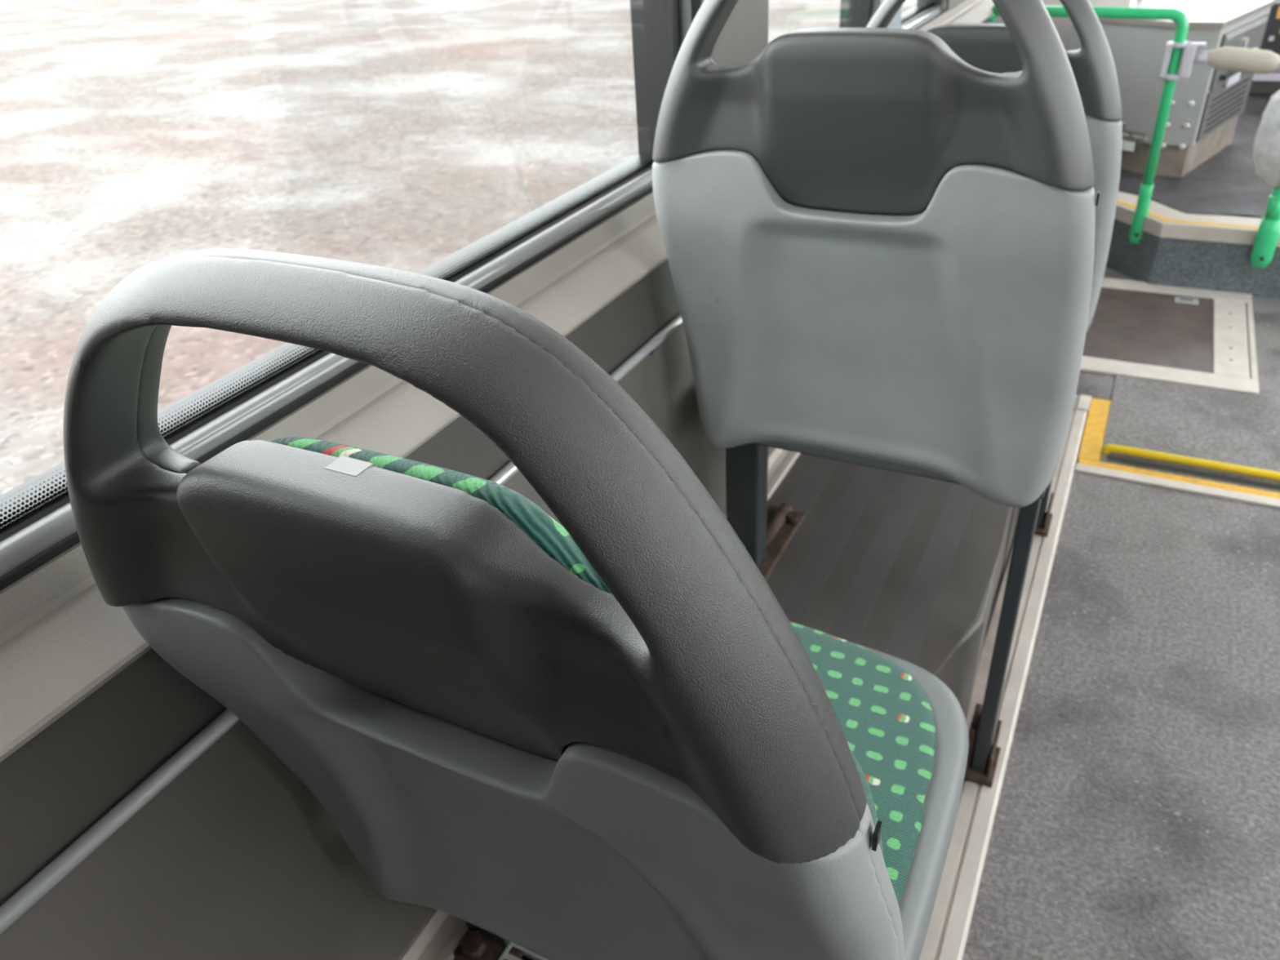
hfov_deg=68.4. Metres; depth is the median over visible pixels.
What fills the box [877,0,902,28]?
trim
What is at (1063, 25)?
wall
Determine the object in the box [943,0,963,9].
trim
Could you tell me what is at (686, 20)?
trim
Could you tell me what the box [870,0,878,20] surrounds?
trim
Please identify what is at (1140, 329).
floor hatch
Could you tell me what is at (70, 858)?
trim
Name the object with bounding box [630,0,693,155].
trim
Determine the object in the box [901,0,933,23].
window
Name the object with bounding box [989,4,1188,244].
grab rail
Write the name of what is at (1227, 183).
floor
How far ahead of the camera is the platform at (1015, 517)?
1.97 m
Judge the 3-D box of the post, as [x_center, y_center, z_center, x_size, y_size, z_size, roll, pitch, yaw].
[1.990,-0.797,2.977,0.051,0.258,0.054,-16,34,-19]
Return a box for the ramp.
[1075,374,1279,508]
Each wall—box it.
[0,0,994,762]
[0,16,1004,906]
[0,323,773,959]
[1041,0,1131,50]
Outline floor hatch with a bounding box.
[1080,277,1259,394]
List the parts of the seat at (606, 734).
leg, foot plate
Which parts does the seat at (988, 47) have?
leg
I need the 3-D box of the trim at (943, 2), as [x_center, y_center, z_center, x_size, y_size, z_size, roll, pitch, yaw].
[0.818,-1.787,2.355,0.020,1.092,0.020,13,36,24]
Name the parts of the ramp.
handle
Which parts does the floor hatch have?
lid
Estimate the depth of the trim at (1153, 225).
3.10 m
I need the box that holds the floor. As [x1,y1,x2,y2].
[962,266,1279,959]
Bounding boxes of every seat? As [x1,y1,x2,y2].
[62,248,968,959]
[652,0,1100,787]
[866,0,1125,537]
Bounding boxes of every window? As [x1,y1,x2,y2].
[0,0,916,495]
[0,151,654,533]
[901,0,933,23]
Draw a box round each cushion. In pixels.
[270,436,883,856]
[789,621,937,904]
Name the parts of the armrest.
arm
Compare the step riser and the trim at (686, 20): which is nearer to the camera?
the trim at (686, 20)
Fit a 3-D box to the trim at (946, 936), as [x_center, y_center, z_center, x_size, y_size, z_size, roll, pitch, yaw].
[0.040,1.063,0.682,0.054,0.014,5.185,13,36,24]
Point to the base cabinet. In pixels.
(1205, 109)
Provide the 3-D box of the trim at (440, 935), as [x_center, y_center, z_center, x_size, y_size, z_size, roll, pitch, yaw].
[-0.620,0.949,0.411,0.042,0.030,4.300,13,36,24]
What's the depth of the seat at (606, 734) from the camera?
0.42 m
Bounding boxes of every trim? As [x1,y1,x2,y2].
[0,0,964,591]
[0,5,944,577]
[0,313,682,934]
[397,447,799,959]
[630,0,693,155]
[680,0,692,46]
[693,0,768,67]
[839,0,871,27]
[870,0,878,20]
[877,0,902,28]
[916,0,942,11]
[919,394,1087,959]
[941,0,946,8]
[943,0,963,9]
[958,539,1014,806]
[1114,202,1279,247]
[1116,199,1258,228]
[1117,191,1262,226]
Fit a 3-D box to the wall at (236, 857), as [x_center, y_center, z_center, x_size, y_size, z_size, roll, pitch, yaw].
[0.558,-0.488,2.441,0.113,0.793,9.800,13,36,24]
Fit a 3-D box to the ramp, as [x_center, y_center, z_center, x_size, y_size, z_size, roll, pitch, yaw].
[1.712,-0.070,2.279,1.214,0.028,0.610,13,36,24]
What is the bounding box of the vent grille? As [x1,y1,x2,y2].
[498,942,547,959]
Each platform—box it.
[765,453,1013,720]
[1000,506,1020,577]
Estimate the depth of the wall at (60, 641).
0.82 m
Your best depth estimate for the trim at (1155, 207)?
3.17 m
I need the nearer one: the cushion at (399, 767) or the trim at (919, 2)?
the cushion at (399, 767)
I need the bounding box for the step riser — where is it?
[1106,218,1279,299]
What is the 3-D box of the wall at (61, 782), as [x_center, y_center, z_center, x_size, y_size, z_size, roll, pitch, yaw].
[0.530,-0.865,2.204,0.107,0.100,9.800,13,36,24]
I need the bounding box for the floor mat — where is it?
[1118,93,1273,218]
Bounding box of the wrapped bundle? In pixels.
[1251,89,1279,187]
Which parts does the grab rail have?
rail post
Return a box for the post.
[1250,187,1279,268]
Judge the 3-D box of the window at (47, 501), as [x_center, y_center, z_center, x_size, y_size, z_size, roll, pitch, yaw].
[-0.257,-0.632,0.639,0.005,1.086,1.182,13,36,24]
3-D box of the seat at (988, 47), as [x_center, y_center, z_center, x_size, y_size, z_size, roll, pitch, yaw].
[0.686,-0.461,1.951,0.514,1.128,0.580,13,36,24]
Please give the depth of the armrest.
2.88 m
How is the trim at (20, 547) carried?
attached to the wall at (60, 641)
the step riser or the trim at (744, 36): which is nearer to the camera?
the trim at (744, 36)
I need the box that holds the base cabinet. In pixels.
[1067,0,1274,177]
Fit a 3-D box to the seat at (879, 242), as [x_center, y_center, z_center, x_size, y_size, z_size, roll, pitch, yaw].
[0.356,-0.129,1.378,0.514,1.218,0.580,13,36,24]
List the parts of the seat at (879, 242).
leg, foot plate, cross rail, leg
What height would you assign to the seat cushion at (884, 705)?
0.018 m
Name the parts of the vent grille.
frame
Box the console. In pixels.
[1248,0,1279,94]
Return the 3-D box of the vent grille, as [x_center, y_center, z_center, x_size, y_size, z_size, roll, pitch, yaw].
[-0.033,0.523,1.038,0.214,0.012,0.230,13,36,24]
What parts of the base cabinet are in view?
label plate, vent panel, door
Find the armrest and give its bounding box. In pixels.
[1159,40,1279,80]
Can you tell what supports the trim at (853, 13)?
attached to the wall at (60, 641)
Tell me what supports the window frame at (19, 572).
on the wall at (60, 641)

